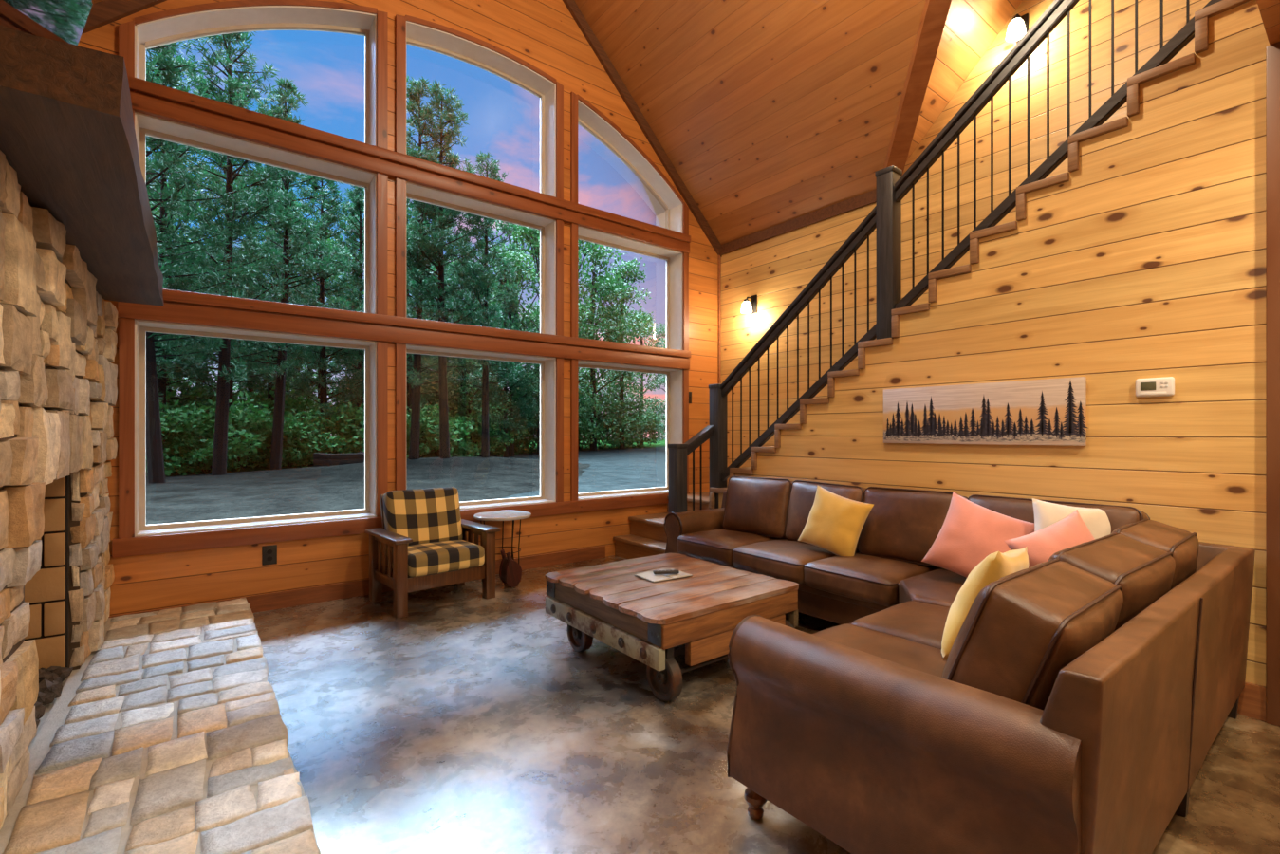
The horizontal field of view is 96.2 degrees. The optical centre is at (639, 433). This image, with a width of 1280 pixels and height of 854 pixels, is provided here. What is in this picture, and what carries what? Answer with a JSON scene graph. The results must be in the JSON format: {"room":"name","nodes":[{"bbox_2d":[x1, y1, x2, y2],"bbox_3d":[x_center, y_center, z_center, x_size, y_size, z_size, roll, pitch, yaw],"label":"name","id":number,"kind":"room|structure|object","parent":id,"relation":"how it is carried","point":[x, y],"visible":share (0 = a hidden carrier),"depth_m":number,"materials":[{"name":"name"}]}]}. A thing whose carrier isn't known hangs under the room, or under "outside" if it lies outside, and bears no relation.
{"room":"living room","nodes":[
{"label":"living room","id":0,"kind":"room"},
{"bbox_2d":[77,0,717,615],"bbox_3d":[-1.642,-2.208,5.864,7.112,7.497,0.300,0,0,-38],"label":"wall","id":1,"kind":"structure","parent":0,"point":[544,34],"depth_m":5.81,"materials":[{"name":"brown wood"}]},
{"bbox_2d":[81,0,166,34],"bbox_3d":[-2.848,-4.067,4.720,3.306,3.380,0.045,0,0,-38],"label":"trim","id":2,"kind":"structure","parent":1,"relation":"attached to","point":[103,12],"depth_m":4.04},
{"bbox_2d":[118,19,134,538],"bbox_3d":[-3.664,-1.099,4.100,0.082,3.722,0.034,0,0,-38],"label":"trim","id":3,"kind":"structure","parent":1,"relation":"attached to","point":[126,30],"depth_m":4.08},
{"bbox_2d":[134,319,376,537],"bbox_3d":[-3.086,-0.040,4.751,1.627,1.564,0.305,0,0,-38],"label":"window","id":4,"kind":"structure","parent":1,"relation":"in","point":[141,326],"depth_m":4.67,"materials":[{"name":"plastic"}]},
{"bbox_2d":[134,5,376,146],"bbox_3d":[-3.086,-3.138,4.751,1.627,1.206,0.305,0,0,-38],"label":"window","id":5,"kind":"structure","parent":1,"relation":"in","point":[167,30],"depth_m":4.77,"materials":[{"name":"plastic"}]},
{"bbox_2d":[134,111,376,314],"bbox_3d":[-3.086,-1.688,4.751,1.627,1.263,0.305,0,0,-38],"label":"window","id":6,"kind":"structure","parent":1,"relation":"in","point":[148,125],"depth_m":4.84,"materials":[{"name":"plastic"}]},
{"bbox_2d":[134,0,377,25],"bbox_3d":[-2.990,-3.363,4.625,1.627,0.845,0.022,0,0,-38],"label":"trim","id":7,"kind":"structure","parent":1,"relation":"attached to","point":[239,3],"depth_m":4.52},
{"bbox_2d":[109,545,605,617],"bbox_3d":[-2.286,1.355,5.162,4.736,0.130,0.028,0,0,-38],"label":"baseboard","id":8,"kind":"structure","parent":1,"relation":"attached to","point":[343,590],"depth_m":4.92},
{"bbox_2d":[376,10,387,517],"bbox_3d":[-2.308,-1.509,5.141,0.082,4.542,0.034,0,0,-38],"label":"trim","id":9,"kind":"structure","parent":1,"relation":"attached to","point":[381,16],"depth_m":5.12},
{"bbox_2d":[111,491,689,557],"bbox_3d":[-1.547,0.807,5.716,5.480,0.130,0.050,0,0,-38],"label":"trim","id":10,"kind":"structure","parent":1,"relation":"attached to","point":[218,538],"depth_m":4.72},
{"bbox_2d":[395,14,406,490],"bbox_3d":[-2.183,-1.525,5.237,0.082,4.574,0.034,0,0,-38],"label":"trim","id":11,"kind":"structure","parent":1,"relation":"attached to","point":[400,21],"depth_m":5.23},
{"bbox_2d":[117,288,690,370],"bbox_3d":[-1.527,-0.939,5.715,5.450,0.234,0.075,0,0,-38],"label":"trim","id":12,"kind":"structure","parent":1,"relation":"attached to","point":[178,306],"depth_m":5.07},
{"bbox_2d":[125,74,690,253],"bbox_3d":[-1.527,-2.427,5.715,5.450,0.216,0.075,0,0,-38],"label":"trim","id":13,"kind":"structure","parent":1,"relation":"attached to","point":[147,98],"depth_m":5.04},
{"bbox_2d":[405,14,556,84],"bbox_3d":[-1.532,-3.848,5.744,1.568,0.121,0.022,0,0,-38],"label":"trim","id":14,"kind":"structure","parent":1,"relation":"attached to","point":[412,19],"depth_m":5.68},
{"bbox_2d":[406,20,556,197],"bbox_3d":[-1.629,-3.199,5.870,1.568,1.328,0.305,0,0,-38],"label":"window","id":15,"kind":"structure","parent":1,"relation":"in","point":[417,35],"depth_m":6.06,"materials":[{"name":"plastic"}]},
{"bbox_2d":[406,344,556,509],"bbox_3d":[-1.629,-0.040,5.870,1.568,1.564,0.305,0,0,-38],"label":"window","id":16,"kind":"structure","parent":1,"relation":"in","point":[547,365],"depth_m":6.25,"materials":[{"name":"plastic"}]},
{"bbox_2d":[406,181,556,334],"bbox_3d":[-1.629,-1.688,5.870,1.568,1.263,0.305,0,0,-38],"label":"window","id":17,"kind":"structure","parent":1,"relation":"in","point":[547,227],"depth_m":6.19,"materials":[{"name":"plastic"}]},
{"bbox_2d":[556,81,563,501],"bbox_3d":[-0.875,-1.522,6.242,0.082,4.569,0.034,0,0,-38],"label":"trim","id":18,"kind":"structure","parent":1,"relation":"attached to","point":[559,87],"depth_m":6.22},
{"bbox_2d":[570,91,577,500],"bbox_3d":[-0.727,-1.502,6.355,0.082,4.529,0.034,0,0,-38],"label":"trim","id":19,"kind":"structure","parent":1,"relation":"attached to","point":[573,97],"depth_m":6.34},
{"bbox_2d":[577,99,682,233],"bbox_3d":[-0.172,-3.131,6.989,1.571,1.192,0.305,0,0,-38],"label":"window","id":20,"kind":"structure","parent":1,"relation":"in","point":[665,207],"depth_m":7.16,"materials":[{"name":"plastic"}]},
{"bbox_2d":[577,225,682,350],"bbox_3d":[-0.172,-1.688,6.989,1.571,1.263,0.305,0,0,-38],"label":"window","id":21,"kind":"structure","parent":1,"relation":"in","point":[674,258],"depth_m":7.37,"materials":[{"name":"plastic"}]},
{"bbox_2d":[577,359,682,500],"bbox_3d":[-0.172,-0.040,6.989,1.571,1.564,0.305,0,0,-38],"label":"window","id":22,"kind":"structure","parent":1,"relation":"in","point":[674,377],"depth_m":7.36,"materials":[{"name":"plastic"}]},
{"bbox_2d":[577,94,683,204],"bbox_3d":[-0.075,-3.356,6.864,1.571,0.831,0.022,0,0,-38],"label":"trim","id":23,"kind":"structure","parent":1,"relation":"attached to","point":[580,98],"depth_m":6.81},
{"bbox_2d":[562,0,722,257],"bbox_3d":[-0.226,-4.067,6.734,3.306,3.380,0.045,0,0,-38],"label":"trim","id":24,"kind":"structure","parent":1,"relation":"attached to","point":[571,5],"depth_m":6.89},
{"bbox_2d":[682,202,688,491],"bbox_3d":[0.584,-1.099,7.362,0.082,3.722,0.034,0,0,-38],"label":"trim","id":25,"kind":"structure","parent":1,"relation":"attached to","point":[685,210],"depth_m":7.34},
{"bbox_2d":[92,0,926,244],"bbox_3d":[1.196,-4.184,2.169,6.782,3.315,9.018,0,0,-38],"label":"ceiling","id":26,"kind":"structure","parent":0,"point":[769,113],"depth_m":5.96,"materials":[{"name":"brown wood"}]},
{"bbox_2d":[667,425,714,513],"bbox_3d":[0.527,0.666,5.761,0.536,1.508,0.147,0,0,-38],"label":"landing railing","id":27,"kind":"object","parent":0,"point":[677,453],"visible":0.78,"depth_m":5.61,"materials":[{"name":"black paint"}]},
{"bbox_2d":[252,555,1279,853],"bbox_3d":[1.166,1.480,2.208,7.012,0.120,9.518,0,0,-38],"label":"floor","id":28,"kind":"structure","parent":0,"point":[466,722],"depth_m":2.63,"materials":[{"name":"concrete"}]},
{"bbox_2d":[0,23,320,853],"bbox_3d":[-2.234,-0.672,2.316,1.350,4.190,4.600,0,0,-38],"label":"fireplace","id":29,"kind":"object","parent":28,"relation":"on","point":[166,732],"visible":1,"depth_m":2.21,"materials":[{"name":"stone"}]},
{"bbox_2d":[0,0,92,45],"bbox_3d":[-2.885,-2.083,2.676,0.324,0.900,1.520,0,0,-38],"label":"television","id":30,"kind":"object","parent":29,"relation":"attached to","point":[63,20],"visible":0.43,"depth_m":2.90,"materials":[{"name":"multicoloured glass"}]},
{"bbox_2d":[34,666,73,726],"bbox_3d":[-2.888,1.262,2.497,0.493,0.134,1.230,0,0,-38],"label":"rocks","id":31,"kind":"object","parent":29,"relation":"in","point":[51,678],"visible":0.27,"depth_m":2.81},
{"bbox_2d":[364,487,500,618],"bbox_3d":[-1.777,0.955,4.925,0.886,0.930,0.725,0,0,-43],"label":"armchair","id":32,"kind":"object","parent":28,"relation":"on","point":[421,544],"visible":1,"depth_m":4.85,"materials":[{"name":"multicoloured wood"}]},
{"bbox_2d":[382,487,463,549],"bbox_3d":[-1.911,0.745,5.070,0.650,0.510,0.265,0,0,-43],"label":"cushion","id":33,"kind":"object","parent":32,"relation":"on","point":[422,515],"depth_m":4.99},
{"bbox_2d":[387,539,484,576],"bbox_3d":[-1.743,1.044,4.888,0.664,0.206,0.574,0,0,-43],"label":"seat cushion","id":34,"kind":"object","parent":32,"relation":"on","point":[423,558],"depth_m":4.72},
{"bbox_2d":[473,510,531,586],"bbox_3d":[-1.317,1.094,5.507,0.536,0.648,0.536,0,0,-38],"label":"side table","id":35,"kind":"object","parent":28,"relation":"on","point":[493,515],"visible":0.73,"depth_m":5.43,"materials":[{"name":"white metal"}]},
{"bbox_2d":[499,549,521,587],"bbox_3d":[-1.196,1.237,5.279,0.148,0.375,0.235,0,0,26],"label":"pulley","id":36,"kind":"object","parent":28,"relation":"on","point":[510,570],"visible":1,"depth_m":5.23,"materials":[{"name":"wood"}]},
{"bbox_2d":[545,553,798,701],"bbox_3d":[0.189,1.186,3.786,1.207,0.468,1.290,0,0,-38],"label":"coffee table","id":37,"kind":"object","parent":28,"relation":"on","point":[643,620],"visible":0.88,"depth_m":3.42,"materials":[{"name":"brown wood"}]},
{"bbox_2d":[612,0,1251,558],"bbox_3d":[1.963,-0.512,5.152,1.751,3.863,5.197,0,0,-38],"label":"staircase","id":38,"kind":"structure","parent":28,"relation":"on","point":[647,536],"depth_m":4.11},
{"bbox_2d":[708,0,1222,508],"bbox_3d":[1.964,-1.255,4.441,0.147,4.249,3.931,0,0,-38],"label":"stair railing","id":39,"kind":"object","parent":38,"relation":"on","point":[892,186],"visible":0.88,"depth_m":4.38,"materials":[{"name":"metal"}]},
{"bbox_2d":[664,476,1255,853],"bbox_3d":[0.928,0.900,3.500,2.603,1.040,3.637,0,0,-38],"label":"sectional sofa","id":40,"kind":"object","parent":28,"relation":"on","point":[1075,706],"visible":0.9,"depth_m":1.83,"materials":[{"name":"brown leather"}]},
{"bbox_2d":[677,528,779,566],"bbox_3d":[0.766,0.969,4.944,0.674,0.224,0.669,0,0,-38],"label":"seat cushion","id":41,"kind":"object","parent":40,"relation":"on","point":[716,546],"depth_m":4.78,"materials":[{"name":"brown leather"}]},
{"bbox_2d":[723,477,793,538],"bbox_3d":[1.066,0.643,5.055,0.334,0.518,0.705,0,0,-38],"label":"cushion","id":42,"kind":"object","parent":40,"relation":"on","point":[759,507],"depth_m":4.91,"materials":[{"name":"brown leather"}]},
{"bbox_2d":[732,538,836,584],"bbox_3d":[1.171,0.968,4.420,0.677,0.223,0.681,0,0,-38],"label":"seat cushion","id":43,"kind":"object","parent":40,"relation":"on","point":[782,559],"depth_m":4.23,"materials":[{"name":"brown leather"}]},
{"bbox_2d":[784,481,866,553],"bbox_3d":[1.480,0.646,4.519,0.331,0.517,0.682,0,0,-38],"label":"cushion","id":44,"kind":"object","parent":40,"relation":"on","point":[799,495],"depth_m":4.56,"materials":[{"name":"brown leather"}]},
{"bbox_2d":[797,485,873,556],"bbox_3d":[1.421,0.655,4.194,0.207,0.532,0.539,0,0,-42],"label":"throw pillow","id":45,"kind":"object","parent":40,"relation":"on","point":[835,523],"visible":0.99,"depth_m":4.12,"materials":[{"name":"yellow fabric"}]},
{"bbox_2d":[804,552,938,606],"bbox_3d":[1.573,0.968,3.896,0.676,0.223,0.659,0,0,-38],"label":"seat cushion","id":46,"kind":"object","parent":40,"relation":"on","point":[869,579],"depth_m":3.73,"materials":[{"name":"brown leather"}]},
{"bbox_2d":[813,623,946,676],"bbox_3d":[0.978,0.969,2.225,0.613,0.222,0.812,0,0,-38],"label":"seat cushion","id":47,"kind":"object","parent":40,"relation":"on","point":[899,648],"depth_m":2.34,"materials":[{"name":"brown leather"}]},
{"bbox_2d":[851,600,949,649],"bbox_3d":[1.456,0.968,2.594,0.617,0.224,0.814,0,0,-38],"label":"seat cushion","id":48,"kind":"object","parent":40,"relation":"on","point":[923,621],"depth_m":2.66,"materials":[{"name":"brown leather"}]},
{"bbox_2d":[859,488,967,568],"bbox_3d":[1.887,0.648,3.984,0.334,0.511,0.683,0,0,-38],"label":"cushion","id":49,"kind":"object","parent":40,"relation":"on","point":[901,525],"depth_m":3.90,"materials":[{"name":"brown leather"}]},
{"bbox_2d":[898,568,966,608],"bbox_3d":[1.993,0.960,3.155,0.895,0.170,1.015,0,0,-38],"label":"seat cushion","id":50,"kind":"object","parent":40,"relation":"on","point":[940,586],"depth_m":3.30,"materials":[{"name":"brown leather"}]},
{"bbox_2d":[921,492,1034,577],"bbox_3d":[1.986,0.645,3.361,0.587,0.581,0.240,0,0,39],"label":"throw pillow","id":51,"kind":"object","parent":40,"relation":"on","point":[970,531],"visible":0.69,"depth_m":3.32,"materials":[{"name":"pink fabric"}]},
{"bbox_2d":[941,546,1028,660],"bbox_3d":[1.399,0.675,2.315,0.245,0.493,0.517,0,0,42],"label":"throw pillow","id":52,"kind":"object","parent":40,"relation":"on","point":[996,565],"visible":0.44,"depth_m":2.19,"materials":[{"name":"yellow fabric"}]},
{"bbox_2d":[941,559,1123,708],"bbox_3d":[1.330,0.692,1.931,0.751,0.462,0.391,0,0,-38],"label":"cushion","id":53,"kind":"object","parent":40,"relation":"on","point":[1014,640],"depth_m":1.71,"materials":[{"name":"brown leather"}]},
{"bbox_2d":[1003,509,1094,567],"bbox_3d":[2.115,0.640,2.861,0.528,0.510,0.212,0,0,6],"label":"throw pillow","id":54,"kind":"object","parent":40,"relation":"on","point":[1042,545],"visible":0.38,"depth_m":2.84,"materials":[{"name":"pink fabric"}]},
{"bbox_2d":[968,496,1149,532],"bbox_3d":[2.380,0.647,3.346,0.329,0.514,0.872,0,0,-38],"label":"cushion","id":55,"kind":"object","parent":40,"relation":"on","point":[1021,509],"depth_m":3.33,"materials":[{"name":"brown leather"}]},
{"bbox_2d":[1032,498,1112,538],"bbox_3d":[2.347,0.575,3.112,0.443,0.431,0.175,0,0,15],"label":"throw pillow","id":56,"kind":"object","parent":40,"relation":"on","point":[1098,521],"visible":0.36,"depth_m":3.10,"materials":[{"name":"beige fabric"}]},
{"bbox_2d":[1048,534,1174,628],"bbox_3d":[1.901,0.677,2.369,0.715,0.455,0.377,0,0,-38],"label":"cushion","id":57,"kind":"object","parent":40,"relation":"on","point":[1143,569],"depth_m":2.21,"materials":[{"name":"brown leather"}]},
{"bbox_2d":[1110,520,1201,590],"bbox_3d":[2.457,0.671,2.795,0.709,0.452,0.374,0,0,-38],"label":"cushion","id":58,"kind":"object","parent":40,"relation":"on","point":[1185,546],"depth_m":2.62,"materials":[{"name":"brown leather"}]},
{"bbox_2d":[906,0,1022,161],"bbox_3d":[2.207,-4.184,3.566,3.306,3.315,3.391,0,0,-38],"label":"ceiling","id":59,"kind":"structure","parent":0,"point":[971,27],"depth_m":5.00,"materials":[{"name":"brown wood"}]},
{"bbox_2d":[721,0,1210,482],"bbox_3d":[3.898,-2.108,4.244,0.200,7.297,9.018,0,0,-38],"label":"wall","id":60,"kind":"structure","parent":0,"point":[776,269],"depth_m":5.43,"materials":[{"name":"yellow wood"}]},
{"bbox_2d":[720,188,876,255],"bbox_3d":[1.819,-2.465,6.760,0.030,0.125,2.405,0,0,-38],"label":"trim","id":61,"kind":"structure","parent":60,"relation":"attached to","point":[869,197],"depth_m":6.64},
{"bbox_2d":[883,0,951,172],"bbox_3d":[2.233,-4.142,3.533,0.170,3.301,4.746,0,0,7],"label":"trim","id":62,"kind":"structure","parent":60,"relation":"attached to","point":[935,13],"depth_m":4.99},
{"bbox_2d":[718,0,1269,686],"bbox_3d":[3.147,-0.420,2.880,0.100,3.920,7.769,0,0,-38],"label":"wall","id":63,"kind":"structure","parent":0,"point":[1149,261],"depth_m":3.24,"materials":[{"name":"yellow wood"}]},
{"bbox_2d":[883,376,1087,445],"bbox_3d":[2.272,-0.133,3.910,0.034,0.410,1.289,0,0,-38],"label":"wall art","id":64,"kind":"object","parent":63,"relation":"attached to","point":[1050,411],"visible":1,"depth_m":3.81,"materials":[{"name":"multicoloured wood"}]},
{"bbox_2d":[1135,376,1174,397],"bbox_3d":[2.841,-0.256,3.169,0.033,0.104,0.164,0,0,-38],"label":"thermostat","id":65,"kind":"object","parent":63,"relation":"attached to","point":[1152,386],"visible":1,"depth_m":3.15,"materials":[{"name":"white plastic"}]},
{"bbox_2d":[1237,681,1265,721],"bbox_3d":[1.998,1.337,4.273,0.025,0.165,3.618,0,0,-38],"label":"baseboard","id":66,"kind":"structure","parent":63,"relation":"attached to","point":[1252,702],"depth_m":2.87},
{"bbox_2d":[1265,41,1279,726],"bbox_3d":[3.190,-0.240,2.717,0.070,3.320,0.302,0,0,-38],"label":"trim","id":67,"kind":"structure","parent":63,"relation":"attached to","point":[1272,51],"depth_m":2.79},
{"bbox_2d":[1256,0,1279,45],"bbox_3d":[2.275,-2.140,-0.250,5.376,0.480,3.868,0,0,-38],"label":"ceiling","id":68,"kind":"structure","parent":0,"point":[1270,9],"depth_m":2.62,"materials":[{"name":"brown wood"}]},
{"label":"outside","id":69,"kind":"structure","parent":0,"visible":0},
{"bbox_2d":[146,438,666,478],"bbox_3d":[-18.746,1.116,49.009,90.259,0.714,55.571,0,0,-38],"label":"floor","id":70,"kind":"structure","parent":69,"point":[661,443],"depth_m":26.29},
{"bbox_2d":[146,399,211,475],"bbox_3d":[-16.550,0.072,19.072,3.150,3.035,4.222,0,0,-13],"label":"shrub","id":71,"kind":"object","parent":70,"relation":"on","point":[169,432],"visible":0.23,"depth_m":19.65,"materials":[{"name":"green plant"}]},
{"bbox_2d":[146,40,243,459],"bbox_3d":[-17.605,-6.756,21.051,5.751,16.988,5.791,0,0,-14],"label":"pine tree","id":72,"kind":"object","parent":70,"relation":"on","point":[161,382],"visible":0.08,"depth_m":21.12,"materials":[{"name":"green plant"}]},
{"bbox_2d":[165,430,251,475],"bbox_3d":[-15.129,0.651,20.183,2.454,1.766,2.669,0,0,-22],"label":"shrub","id":73,"kind":"object","parent":70,"relation":"on","point":[200,457],"visible":0.8,"depth_m":19.68,"materials":[{"name":"green plant"}]},
{"bbox_2d":[165,374,259,463],"bbox_3d":[-18.469,-0.438,23.528,5.584,4.047,4.158,0,0,18],"label":"shrub","id":74,"kind":"object","parent":70,"relation":"on","point":[176,386],"visible":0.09,"depth_m":22.51,"materials":[{"name":"green plant"}]},
{"bbox_2d":[154,92,303,463],"bbox_3d":[-16.869,-6.169,23.590,5.362,15.730,5.325,0,0,34],"label":"pine tree","id":75,"kind":"object","parent":70,"relation":"on","point":[221,157],"visible":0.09,"depth_m":23.18,"materials":[{"name":"green plant"}]},
{"bbox_2d":[172,390,297,468],"bbox_3d":[-14.922,-0.004,21.532,3.253,3.162,4.361,0,0,5],"label":"shrub","id":76,"kind":"object","parent":70,"relation":"on","point":[250,425],"visible":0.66,"depth_m":20.85,"materials":[{"name":"green plant"}]},
{"bbox_2d":[234,163,325,459],"bbox_3d":[-16.979,-6.309,26.395,4.748,15.980,4.614,0,0,3],"label":"pine tree","id":77,"kind":"object","parent":70,"relation":"on","point":[268,384],"visible":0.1,"depth_m":26.29,"materials":[{"name":"green plant"}]},
{"bbox_2d":[232,377,333,458],"bbox_3d":[-16.634,-0.576,27.202,4.418,4.300,5.932,0,0,23],"label":"shrub","id":78,"kind":"object","parent":70,"relation":"on","point":[289,402],"visible":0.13,"depth_m":26.43,"materials":[{"name":"green plant"}]},
{"bbox_2d":[252,404,346,466],"bbox_3d":[-13.942,0.159,23.174,3.839,2.782,2.859,0,0,39],"label":"shrub","id":79,"kind":"object","parent":70,"relation":"on","point":[298,429],"visible":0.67,"depth_m":22.61,"materials":[{"name":"green plant"}]},
{"bbox_2d":[260,172,364,453],"bbox_3d":[-13.954,-5.408,25.260,4.792,14.157,4.826,0,0,-43],"label":"pine tree","id":80,"kind":"object","parent":70,"relation":"on","point":[333,216],"visible":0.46,"depth_m":25.06,"materials":[{"name":"green plant"}]},
{"bbox_2d":[291,427,360,467],"bbox_3d":[-12.994,0.628,23.936,2.669,1.766,2.454,0,0,-23],"label":"shrub","id":81,"kind":"object","parent":70,"relation":"on","point":[348,450],"visible":0.4,"depth_m":23.37,"materials":[{"name":"green plant"}]},
{"bbox_2d":[305,190,364,434],"bbox_3d":[-16.753,-6.416,33.901,5.432,16.045,5.469,0,0,3],"label":"pine tree","id":82,"kind":"object","parent":70,"relation":"on","point":[334,366],"visible":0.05,"depth_m":33.28,"materials":[{"name":"green plant"}]},
{"bbox_2d":[307,394,364,453],"bbox_3d":[-12.575,-0.077,25.358,3.378,3.288,4.538,0,0,-18],"label":"shrub","id":83,"kind":"object","parent":70,"relation":"on","point":[352,428],"visible":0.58,"depth_m":24.29,"materials":[{"name":"green plant"}]},
{"bbox_2d":[317,185,412,451],"bbox_3d":[-13.663,-5.431,27.879,4.826,14.157,4.792,0,0,-29],"label":"pine tree","id":84,"kind":"object","parent":70,"relation":"on","point":[354,195],"visible":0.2,"depth_m":27.63,"materials":[{"name":"green plant"}]},
{"bbox_2d":[355,198,453,432],"bbox_3d":[-11.247,-5.985,27.846,4.433,15.354,4.562,0,0,-14],"label":"pine tree","id":85,"kind":"object","parent":70,"relation":"on","point":[423,372],"visible":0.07,"depth_m":27.88,"materials":[{"name":"green plant"}]},
{"bbox_2d":[406,398,469,459],"bbox_3d":[-10.460,-0.079,27.300,3.368,3.288,4.553,0,0,-45],"label":"shrub","id":86,"kind":"object","parent":70,"relation":"on","point":[429,422],"visible":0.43,"depth_m":26.56,"materials":[{"name":"green plant"}]},
{"bbox_2d":[406,205,476,457],"bbox_3d":[-10.799,-5.815,30.887,5.094,14.944,5.059,0,0,-31],"label":"pine tree","id":87,"kind":"object","parent":70,"relation":"on","point":[436,401],"visible":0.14,"depth_m":30.34,"materials":[{"name":"green plant"}]},
{"bbox_2d":[420,409,480,457],"bbox_3d":[-9.592,0.033,28.702,3.142,3.035,4.218,0,0,-17],"label":"shrub","id":88,"kind":"object","parent":70,"relation":"on","point":[457,424],"visible":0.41,"depth_m":28.07,"materials":[{"name":"green plant"}]},
{"bbox_2d":[420,307,519,456],"bbox_3d":[-8.936,-2.616,31.005,5.002,8.592,5.577,0,0,27],"label":"broadleaf tree","id":89,"kind":"object","parent":70,"relation":"on","point":[470,398],"visible":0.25,"depth_m":30.16,"materials":[{"name":"green plant"}]},
{"bbox_2d":[453,406,514,457],"bbox_3d":[-8.866,0.021,30.452,4.188,3.035,3.119,0,0,13],"label":"shrub","id":90,"kind":"object","parent":70,"relation":"on","point":[478,432],"visible":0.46,"depth_m":29.98,"materials":[{"name":"green plant"}]},
{"bbox_2d":[467,219,591,412],"bbox_3d":[-9.217,-7.621,43.390,10.771,18.848,10.095,0,0,42],"label":"broadleaf tree","id":91,"kind":"object","parent":70,"relation":"on","point":[527,306],"visible":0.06,"depth_m":42.78,"materials":[{"name":"green plant"}]},
{"bbox_2d":[531,243,655,450],"bbox_3d":[-3.789,-6.286,43.741,10.596,16.324,9.504,0,0,-8],"label":"broadleaf tree","id":92,"kind":"object","parent":70,"relation":"on","point":[593,446],"visible":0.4,"depth_m":42.90,"materials":[{"name":"green plant"}]},
{"bbox_2d":[600,310,666,445],"bbox_3d":[0.157,-5.202,55.515,7.779,13.613,7.291,0,0,2],"label":"broadleaf tree","id":93,"kind":"object","parent":70,"relation":"on","point":[648,318],"visible":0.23,"depth_m":55.36,"materials":[{"name":"green plant"}]},
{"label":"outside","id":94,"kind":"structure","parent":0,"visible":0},
{"bbox_2d":[146,437,666,499],"bbox_3d":[-10.529,1.190,46.538,100.000,0.900,75.000,0,0,-38],"label":"gravel","id":95,"kind":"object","parent":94,"point":[631,468],"visible":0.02,"depth_m":23.33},
{"bbox_2d":[451,244,539,456],"bbox_3d":[-7.550,-4.559,33.932,6.730,12.566,7.181,0,0,-43],"label":"broadleaf tree","id":96,"kind":"object","parent":95,"relation":"on","point":[527,276],"visible":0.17,"depth_m":33.73,"materials":[{"name":"green plant"}]},
{"bbox_2d":[470,258,539,458],"bbox_3d":[-7.412,-4.058,31.562,3.834,11.326,3.861,0,0,-25],"label":"pine tree","id":97,"kind":"object","parent":95,"relation":"on","point":[510,300],"visible":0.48,"depth_m":31.29,"materials":[{"name":"green plant"}]},
{"bbox_2d":[474,223,607,453],"bbox_3d":[-6.522,-6.310,37.208,9.275,16.231,8.693,0,0,42],"label":"broadleaf tree","id":98,"kind":"object","parent":95,"relation":"on","point":[528,233],"visible":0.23,"depth_m":36.46,"materials":[{"name":"green plant"}]},
{"bbox_2d":[507,239,649,432],"bbox_3d":[-5.004,-7.068,40.346,10.172,17.801,9.534,0,0,31],"label":"broadleaf tree","id":99,"kind":"object","parent":95,"relation":"on","point":[587,423],"visible":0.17,"depth_m":40.19,"materials":[{"name":"green plant"}]},
{"bbox_2d":[577,257,666,449],"bbox_3d":[-1.492,-6.111,46.272,8.976,15.707,8.413,0,0,-35],"label":"broadleaf tree","id":100,"kind":"object","parent":95,"relation":"on","point":[632,276],"visible":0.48,"depth_m":45.46,"materials":[{"name":"green plant"}]},
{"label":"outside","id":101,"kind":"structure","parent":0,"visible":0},
{"bbox_2d":[146,456,590,524],"bbox_3d":[-10.075,1.275,14.810,26.408,0.715,17.886,0,0,-38],"label":"ground","id":102,"kind":"structure","parent":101,"point":[321,489],"depth_m":14.96,"materials":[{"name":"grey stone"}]},
{"bbox_2d":[146,41,262,483],"bbox_3d":[-13.170,-5.429,15.343,4.394,14.444,5.080,0,0,32],"label":"pine tree","id":103,"kind":"object","parent":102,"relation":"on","point":[156,472],"visible":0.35,"depth_m":15.56,"materials":[{"name":"green plant"}]},
{"bbox_2d":[146,31,319,475],"bbox_3d":[-13.162,-6.247,18.407,4.614,15.980,4.748,0,0,-3],"label":"pine tree","id":104,"kind":"object","parent":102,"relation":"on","point":[242,92],"visible":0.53,"depth_m":18.11,"materials":[{"name":"green plant"}]},
{"bbox_2d":[194,76,354,469],"bbox_3d":[-13.113,-5.666,21.041,4.484,14.738,5.184,0,0,42],"label":"pine tree","id":105,"kind":"object","parent":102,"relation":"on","point":[281,112],"visible":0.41,"depth_m":20.90,"materials":[{"name":"green plant"}]},
{"bbox_2d":[313,451,364,466],"bbox_3d":[-11.068,1.044,21.788,1.520,0.620,1.900,0,0,38],"label":"planter","id":106,"kind":"object","parent":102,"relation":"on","point":[321,459],"visible":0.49,"depth_m":21.02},
{"bbox_2d":[354,74,482,459],"bbox_3d":[-8.358,-6.055,21.913,4.297,14.884,4.422,0,0,31],"label":"pine tree","id":107,"kind":"object","parent":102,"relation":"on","point":[414,100],"visible":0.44,"depth_m":21.55,"materials":[{"name":"green plant"}]},
{"bbox_2d":[406,79,505,458],"bbox_3d":[-7.551,-5.993,21.975,4.484,14.738,5.184,0,0,12],"label":"pine tree","id":108,"kind":"object","parent":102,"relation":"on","point":[415,231],"visible":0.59,"depth_m":21.83,"materials":[{"name":"green plant"}]},
{"bbox_2d":[444,150,535,457],"bbox_3d":[-6.226,-5.001,23.220,3.856,12.675,4.458,0,0,-17],"label":"pine tree","id":109,"kind":"object","parent":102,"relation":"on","point":[486,258],"visible":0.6,"depth_m":23.11,"materials":[{"name":"green plant"}]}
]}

